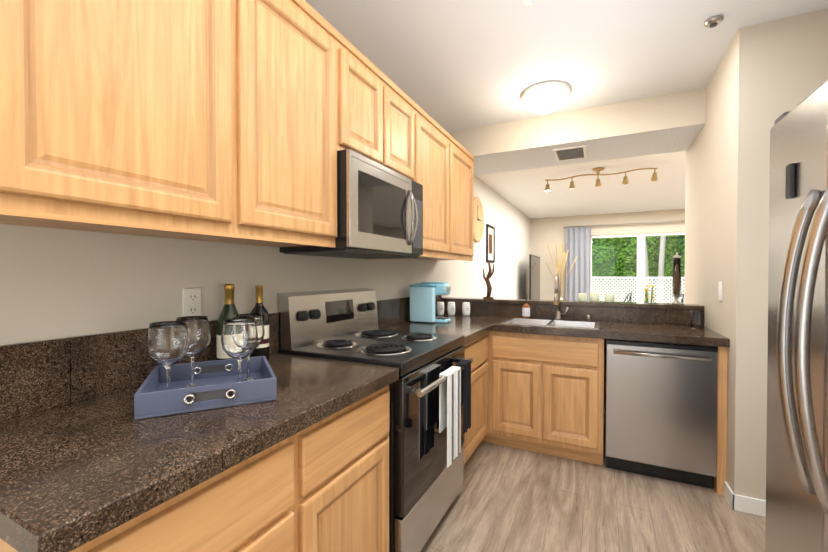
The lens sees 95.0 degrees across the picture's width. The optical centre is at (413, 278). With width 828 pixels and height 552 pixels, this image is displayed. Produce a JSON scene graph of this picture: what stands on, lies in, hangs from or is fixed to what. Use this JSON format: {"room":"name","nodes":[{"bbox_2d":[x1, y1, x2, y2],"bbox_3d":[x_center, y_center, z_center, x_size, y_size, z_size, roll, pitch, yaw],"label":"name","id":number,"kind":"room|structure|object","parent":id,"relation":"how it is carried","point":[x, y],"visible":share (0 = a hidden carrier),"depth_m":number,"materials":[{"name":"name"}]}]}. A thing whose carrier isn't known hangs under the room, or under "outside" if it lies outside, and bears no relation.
{"room":"kitchen","nodes":[
{"label":"kitchen","id":0,"kind":"room"},
{"bbox_2d":[0,176,529,344],"bbox_3d":[-0.008,-0.059,3.221,0.150,2.585,11.100,0,1,26],"label":"wall","id":1,"kind":"structure","parent":0,"point":[59,283],"depth_m":1.34,"materials":[{"name":"beige paint"}]},
{"bbox_2d":[0,0,243,239],"bbox_3d":[-0.822,-0.596,0.995,0.348,0.916,0.550,0,1,26],"label":"upper cabinet","id":2,"kind":"object","parent":1,"relation":"attached to","point":[236,121],"depth_m":0.91,"materials":[{"name":"brown wood"}]},
{"bbox_2d":[182,288,200,316],"bbox_3d":[-0.818,0.092,1.400,0.008,0.116,0.070,0,1,26],"label":"outlet","id":3,"kind":"object","parent":1,"relation":"attached to","point":[191,297],"visible":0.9,"depth_m":1.40,"materials":[{"name":"white plastic"}]},
{"bbox_2d":[0,295,443,417],"bbox_3d":[-0.425,0.244,2.182,0.020,0.185,3.054,0,1,26],"label":"backsplash","id":4,"kind":"structure","parent":1,"relation":"attached to","point":[44,374],"depth_m":1.09,"materials":[{"name":"brown stone"}]},
{"bbox_2d":[199,0,343,247],"bbox_3d":[-0.589,-0.602,1.468,0.348,0.916,0.505,0,1,26],"label":"upper cabinet","id":5,"kind":"object","parent":1,"relation":"attached to","point":[294,57],"depth_m":1.39,"materials":[{"name":"brown wood"}]},
{"bbox_2d":[344,37,387,166],"bbox_3d":[-0.392,-0.810,1.864,0.348,0.510,0.382,0,1,26],"label":"upper cabinet","id":6,"kind":"object","parent":1,"relation":"attached to","point":[365,85],"depth_m":1.81,"materials":[{"name":"brown wood"}]},
{"bbox_2d":[280,149,422,258],"bbox_3d":[-0.268,-0.337,2.006,0.447,0.433,0.733,0,1,26],"label":"over-the-range microwave","id":7,"kind":"object","parent":6,"relation":"attached to","point":[379,211],"visible":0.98,"depth_m":1.77,"materials":[{"name":"silver metal"}]},
{"bbox_2d":[388,78,419,183],"bbox_3d":[-0.229,-0.814,2.195,0.348,0.510,0.358,0,1,26],"label":"upper cabinet","id":8,"kind":"object","parent":1,"relation":"attached to","point":[403,113],"depth_m":2.16,"materials":[{"name":"brown wood"}]},
{"bbox_2d":[415,107,451,259],"bbox_3d":[-0.019,-0.617,2.624,0.348,0.916,0.598,0,1,26],"label":"upper cabinet","id":9,"kind":"object","parent":1,"relation":"attached to","point":[435,142],"depth_m":2.60,"materials":[{"name":"brown wood"}]},
{"bbox_2d":[452,137,473,259],"bbox_3d":[0.249,-0.623,3.168,0.348,0.916,0.615,0,1,26],"label":"upper cabinet","id":10,"kind":"object","parent":1,"relation":"attached to","point":[462,160],"depth_m":3.09,"materials":[{"name":"brown wood"}]},
{"bbox_2d":[473,197,483,241],"bbox_3d":[0.761,-0.714,4.562,0.033,0.540,0.540,0,1,26],"label":"wall clock","id":11,"kind":"object","parent":1,"relation":"attached to","point":[478,229],"visible":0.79,"depth_m":4.58,"materials":[{"name":"brown wood"}]},
{"bbox_2d":[486,224,494,262],"bbox_3d":[1.038,-0.471,5.142,0.021,0.500,0.380,0,1,26],"label":"picture frame","id":12,"kind":"object","parent":1,"relation":"attached to","point":[490,243],"visible":1,"depth_m":5.14,"materials":[{"name":"black"}]},
{"bbox_2d":[305,0,827,132],"bbox_3d":[0.340,-1.363,0.178,3.450,0.100,5.980,0,1,26],"label":"ceiling","id":13,"kind":"structure","parent":0,"point":[448,66],"depth_m":2.18,"materials":[{"name":"white paint"}]},
{"bbox_2d":[523,0,531,5],"bbox_3d":[0.348,-1.323,1.424,0.035,0.012,0.920,0,1,26],"label":"recessed light","id":14,"kind":"object","parent":13,"relation":"in","point":[526,2],"depth_m":1.82,"materials":[{"name":"white"}]},
{"bbox_2d":[521,81,570,113],"bbox_3d":[0.952,-1.267,2.744,0.343,0.155,0.343,0,1,20],"label":"ceiling light","id":15,"kind":"object","parent":13,"relation":"attached to","point":[545,97],"depth_m":2.65,"materials":[{"name":"white glass"}]},
{"bbox_2d":[704,15,722,27],"bbox_3d":[1.547,-1.320,1.959,0.076,0.030,0.076,0,1,26],"label":"sprinkler","id":16,"kind":"object","parent":13,"relation":"attached to","point":[713,21],"visible":1,"depth_m":1.94,"materials":[{"name":"silver metal"}]},
{"bbox_2d":[449,88,705,175],"bbox_3d":[1.295,-1.228,3.406,2.010,0.251,0.650,0,1,26],"label":"soffit","id":17,"kind":"structure","parent":0,"point":[672,122],"depth_m":3.08,"materials":[{"name":"beige paint"}]},
{"bbox_2d":[553,145,586,160],"bbox_3d":[1.369,-1.095,3.321,0.260,0.012,0.340,0,1,26],"label":"air vent grille","id":18,"kind":"object","parent":17,"relation":"attached to","point":[569,153],"visible":1,"depth_m":3.30,"materials":[{"name":"white metal"}]},
{"bbox_2d":[475,151,685,218],"bbox_3d":[3.431,-1.359,5.205,4.550,0.235,4.470,0,1,26],"label":"ceiling","id":19,"kind":"structure","parent":0,"point":[526,193],"depth_m":5.16,"materials":[{"name":"white paint"}]},
{"bbox_2d":[545,167,657,190],"bbox_3d":[2.060,-1.130,4.246,1.139,0.198,0.132,0,1,26],"label":"track light","id":20,"kind":"object","parent":19,"relation":"attached to","point":[625,177],"visible":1,"depth_m":4.23,"materials":[{"name":"gold metal"}]},
{"bbox_2d":[420,436,765,551],"bbox_3d":[1.898,1.295,2.299,4.700,0.100,11.100,0,1,26],"label":"floor","id":21,"kind":"structure","parent":0,"point":[509,499],"depth_m":2.02,"materials":[{"name":"brown wood"}]},
{"bbox_2d":[0,430,307,551],"bbox_3d":[-0.705,0.832,0.933,0.627,0.862,0.520,0,1,26],"label":"base cabinet","id":22,"kind":"object","parent":21,"relation":"on","point":[261,505],"depth_m":0.86,"materials":[{"name":"brown wood"}]},
{"bbox_2d":[0,354,398,551],"bbox_3d":[-0.583,0.374,1.147,0.653,0.048,1.055,0,1,26],"label":"countertop","id":23,"kind":"structure","parent":22,"relation":"on","point":[72,476],"depth_m":0.80,"materials":[{"name":"brown stone"}]},
{"bbox_2d":[134,313,276,419],"bbox_3d":[-0.619,0.234,1.164,0.335,0.229,0.356,0,1,-27],"label":"tray","id":24,"kind":"object","parent":23,"relation":"on","point":[169,386],"visible":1,"depth_m":1.09,"materials":[{"name":"painted wood"},{"name":"clear glass"},{"name":"chrome"}]},
{"bbox_2d":[217,284,237,359],"bbox_3d":[-0.705,0.182,1.449,0.089,0.326,0.089,0,1,26],"label":"champagne bottle","id":25,"kind":"object","parent":23,"relation":"on","point":[229,309],"visible":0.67,"depth_m":1.42,"materials":[{"name":"green"}]},
{"bbox_2d":[250,285,268,360],"bbox_3d":[-0.647,0.185,1.588,0.077,0.316,0.077,0,1,26],"label":"wine bottle","id":26,"kind":"object","parent":23,"relation":"on","point":[262,349],"visible":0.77,"depth_m":1.57,"materials":[{"name":"black glass"}]},
{"bbox_2d":[308,386,389,551],"bbox_3d":[-0.476,0.826,1.398,0.627,0.862,0.517,0,1,26],"label":"base cabinet","id":27,"kind":"object","parent":21,"relation":"on","point":[348,453],"depth_m":1.25,"materials":[{"name":"brown wood"}]},
{"bbox_2d":[277,288,472,551],"bbox_3d":[-0.138,0.657,1.945,0.742,1.185,0.756,0,1,26],"label":"range","id":28,"kind":"object","parent":21,"relation":"on","point":[430,406],"visible":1,"depth_m":1.75,"materials":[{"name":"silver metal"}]},
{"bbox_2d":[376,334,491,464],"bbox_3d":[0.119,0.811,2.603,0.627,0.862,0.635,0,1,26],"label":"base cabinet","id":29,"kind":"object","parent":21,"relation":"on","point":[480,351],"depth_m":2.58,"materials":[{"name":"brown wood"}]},
{"bbox_2d":[529,254,539,299],"bbox_3d":[2.305,0.373,7.216,0.430,1.620,1.300,0,1,26],"label":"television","id":30,"kind":"object","parent":21,"relation":"on","point":[534,276],"visible":0.31,"depth_m":7.05,"materials":[{"name":"grey"}]},
{"bbox_2d":[492,330,607,464],"bbox_3d":[1.007,0.807,2.876,0.765,0.862,0.599,0,1,26],"label":"base cabinet","id":31,"kind":"object","parent":21,"relation":"on","point":[548,390],"depth_m":2.59,"materials":[{"name":"brown wood"}]},
{"bbox_2d":[380,314,507,345],"bbox_3d":[0.286,0.352,2.859,0.698,0.048,1.258,0,1,26],"label":"countertop","id":32,"kind":"structure","parent":31,"relation":"on","point":[473,326],"depth_m":2.68,"materials":[{"name":"brown stone"}]},
{"bbox_2d":[409,282,450,322],"bbox_3d":[0.123,0.177,2.880,0.279,0.300,0.183,0,1,26],"label":"coffee maker","id":33,"kind":"object","parent":32,"relation":"on","point":[422,301],"visible":1,"depth_m":2.82,"materials":[{"name":"teal plastic"}]},
{"bbox_2d":[436,302,443,314],"bbox_3d":[0.233,0.263,3.350,0.071,0.116,0.074,0,1,-14],"label":"mug","id":34,"kind":"object","parent":32,"relation":"on","point":[440,308],"visible":1,"depth_m":3.32,"materials":[{"name":"white ceramic"}]},
{"bbox_2d":[447,302,454,314],"bbox_3d":[0.332,0.263,3.358,0.071,0.116,0.074,0,1,-14],"label":"mug","id":35,"kind":"object","parent":32,"relation":"on","point":[451,308],"visible":1,"depth_m":3.33,"materials":[{"name":"white ceramic"}]},
{"bbox_2d":[462,302,469,315],"bbox_3d":[0.457,0.263,3.318,0.071,0.116,0.074,0,1,-14],"label":"mug","id":36,"kind":"object","parent":32,"relation":"on","point":[465,308],"visible":1,"depth_m":3.29,"materials":[{"name":"white ceramic"}]},
{"bbox_2d":[483,261,493,298],"bbox_3d":[0.673,0.007,3.444,0.118,0.346,0.092,0,1,26],"label":"sculpture","id":37,"kind":"object","parent":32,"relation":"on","point":[488,283],"visible":1,"depth_m":3.43,"materials":[{"name":"brown wood"}]},
{"bbox_2d":[500,318,729,345],"bbox_3d":[1.327,0.354,2.701,1.308,0.048,0.620,0,1,26],"label":"countertop","id":38,"kind":"structure","parent":31,"relation":"on","point":[631,331],"depth_m":2.45,"materials":[{"name":"brown stone"}]},
{"bbox_2d":[522,298,529,317],"bbox_3d":[0.930,0.240,3.149,0.065,0.166,0.072,0,1,26],"label":"soap bottle","id":39,"kind":"object","parent":38,"relation":"on","point":[526,310],"visible":1,"depth_m":3.13,"materials":[{"name":"brown"}]},
{"bbox_2d":[504,318,599,329],"bbox_3d":[1.011,0.420,2.817,0.656,0.191,0.391,0,1,26],"label":"sink","id":40,"kind":"object","parent":38,"relation":"in","point":[515,321],"depth_m":2.94,"materials":[{"name":"silver metal"}]},
{"bbox_2d":[552,274,567,317],"bbox_3d":[1.142,0.143,2.952,0.109,0.368,0.226,0,1,26],"label":"faucet","id":41,"kind":"object","parent":38,"relation":"on","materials":[{"name":"silver metal"}]},
{"bbox_2d":[578,293,586,300],"bbox_3d":[1.388,0.152,3.126,0.068,0.064,0.067,0,1,26],"label":"candle jar","id":42,"kind":"object","parent":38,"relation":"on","point":[582,296],"visible":1,"depth_m":3.10,"materials":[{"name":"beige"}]},
{"bbox_2d":[590,292,598,301],"bbox_3d":[1.469,0.146,3.087,0.068,0.076,0.067,0,1,26],"label":"candle jar","id":43,"kind":"object","parent":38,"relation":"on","point":[594,296],"visible":1,"depth_m":3.06,"materials":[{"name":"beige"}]},
{"bbox_2d":[605,294,614,301],"bbox_3d":[1.567,0.153,3.038,0.068,0.064,0.067,0,1,26],"label":"candle jar","id":44,"kind":"object","parent":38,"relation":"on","point":[609,297],"visible":1,"depth_m":3.01,"materials":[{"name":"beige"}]},
{"bbox_2d":[671,252,681,303],"bbox_3d":[1.949,-0.005,2.814,0.065,0.385,0.065,0,1,26],"label":"hurricane vase","id":45,"kind":"object","parent":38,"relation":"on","point":[676,291],"visible":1,"depth_m":2.79,"materials":[{"name":"brown glass"}]},
{"bbox_2d":[690,310,704,329],"bbox_3d":[1.875,0.272,2.509,0.076,0.120,0.076,0,1,26],"label":"glass jar","id":46,"kind":"object","parent":38,"relation":"on","point":[697,321],"visible":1,"depth_m":2.48,"materials":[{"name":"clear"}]},
{"bbox_2d":[546,242,576,299],"bbox_3d":[2.886,0.226,7.469,0.602,1.905,0.469,0,1,26],"label":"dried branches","id":47,"kind":"object","parent":21,"relation":"on","point":[563,262],"visible":0.42,"depth_m":7.50,"materials":[{"name":"beige plant"}]},
{"bbox_2d":[605,339,717,488],"bbox_3d":[1.606,0.816,2.549,0.571,0.853,0.638,0,1,26],"label":"dishwasher","id":48,"kind":"object","parent":21,"relation":"on","point":[660,410],"visible":1,"depth_m":2.30,"materials":[{"name":"grey metal"}]},
{"bbox_2d":[765,79,827,551],"bbox_3d":[1.343,0.370,0.726,0.916,1.790,0.910,0,1,26],"label":"fridge","id":49,"kind":"object","parent":21,"relation":"on","point":[797,452],"visible":1,"depth_m":1.01,"materials":[{"name":"grey metal"}]},
{"bbox_2d":[603,339,604,435],"bbox_3d":[1.180,0.724,3.198,2.010,1.020,0.128,0,1,26],"label":"wall","id":50,"kind":"structure","parent":0,"point":[604,395],"depth_m":2.98,"materials":[{"name":"beige paint"}]},
{"bbox_2d":[444,302,703,325],"bbox_3d":[1.146,0.270,3.123,2.006,0.110,0.022,0,1,26],"label":"backsplash","id":51,"kind":"structure","parent":50,"relation":"attached to","point":[513,309],"depth_m":2.97,"materials":[{"name":"brown stone"}]},
{"bbox_2d":[530,209,684,299],"bbox_3d":[4.409,-0.110,7.203,4.550,2.585,0.150,0,1,26],"label":"wall","id":52,"kind":"structure","parent":0,"point":[546,232],"depth_m":7.74,"materials":[{"name":"beige paint"}]},
{"bbox_2d":[564,220,684,300],"bbox_3d":[4.385,0.054,7.022,3.030,2.202,0.050,0,1,26],"label":"curtain","id":53,"kind":"object","parent":52,"relation":"hanging from","point":[578,245],"visible":0.6,"depth_m":7.56,"materials":[{"name":"grey fabric"}]},
{"bbox_2d":[590,232,684,302],"bbox_3d":[4.626,0.164,7.094,2.460,2.040,0.060,0,1,26],"label":"window","id":54,"kind":"structure","parent":52,"relation":"in","point":[640,266],"depth_m":7.22,"materials":[{"name":"white"}]},
{"bbox_2d":[684,8,827,499],"bbox_3d":[2.627,-0.049,2.391,1.290,2.585,1.420,0,1,26],"label":"wall block","id":55,"kind":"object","parent":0,"point":[766,75],"visible":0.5,"depth_m":2.02,"materials":[{"name":"beige paint"}]},
{"bbox_2d":[718,282,722,300],"bbox_3d":[1.858,0.075,2.303,0.009,0.116,0.070,0,1,26],"label":"light switch","id":56,"kind":"object","parent":55,"relation":"attached to","point":[720,291],"visible":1,"depth_m":2.29,"materials":[{"name":"white plastic"}]},
{"bbox_2d":[724,481,765,516],"bbox_3d":[2.204,1.204,2.218,0.722,0.085,0.732,0,1,26],"label":"baseboard","id":57,"kind":"structure","parent":55,"relation":"attached to","point":[746,504],"depth_m":2.03,"materials":[{"name":"white wood"}]},
{"label":"outside","id":58,"kind":"structure","parent":0,"visible":0},
{"bbox_3d":[6.542,1.223,9.569,12.000,0.100,5.950,0,1,26],"label":"ground","id":59,"kind":"structure","parent":58,"visible":0},
{"bbox_2d":[624,293,631,301],"bbox_3d":[4.703,0.749,8.658,0.461,0.871,0.461,0,1,16],"label":"patio chair","id":60,"kind":"object","parent":59,"relation":"on","point":[629,298],"depth_m":8.65,"materials":[{"name":"grey metal"}]},
{"bbox_2d":[592,276,684,303],"bbox_3d":[6.241,0.560,9.012,10.268,1.221,0.060,0,1,26],"label":"lattice","id":61,"kind":"object","parent":59,"relation":"on","point":[597,278],"depth_m":9.41,"materials":[{"name":"white wood"}]},
{"bbox_2d":[592,235,684,302],"bbox_3d":[7.195,-1.154,10.862,12.000,4.620,0.800,0,1,26],"label":"hedge","id":62,"kind":"object","parent":59,"relation":"on","point":[623,249],"depth_m":10.92,"materials":[{"name":"green plant"}]},
{"bbox_2d":[644,236,649,301],"bbox_3d":[6.075,-1.154,10.076,0.385,4.606,0.162,0,1,26],"label":"trunk","id":63,"kind":"object","parent":59,"relation":"on","point":[646,270],"depth_m":10.00,"materials":[{"name":"beige wood"}]},
{"bbox_2d":[644,285,655,302],"bbox_3d":[5.017,0.657,8.163,0.300,1.065,0.308,0,1,26],"label":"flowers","id":64,"kind":"object","parent":59,"relation":"on","point":[647,296],"depth_m":8.11,"materials":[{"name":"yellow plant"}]},
{"bbox_2d":[657,236,665,302],"bbox_3d":[6.560,-1.153,9.948,0.310,4.604,0.133,0,1,26],"label":"trunk","id":65,"kind":"object","parent":59,"relation":"on","point":[661,260],"depth_m":9.93,"materials":[{"name":"beige wood"}]}
]}

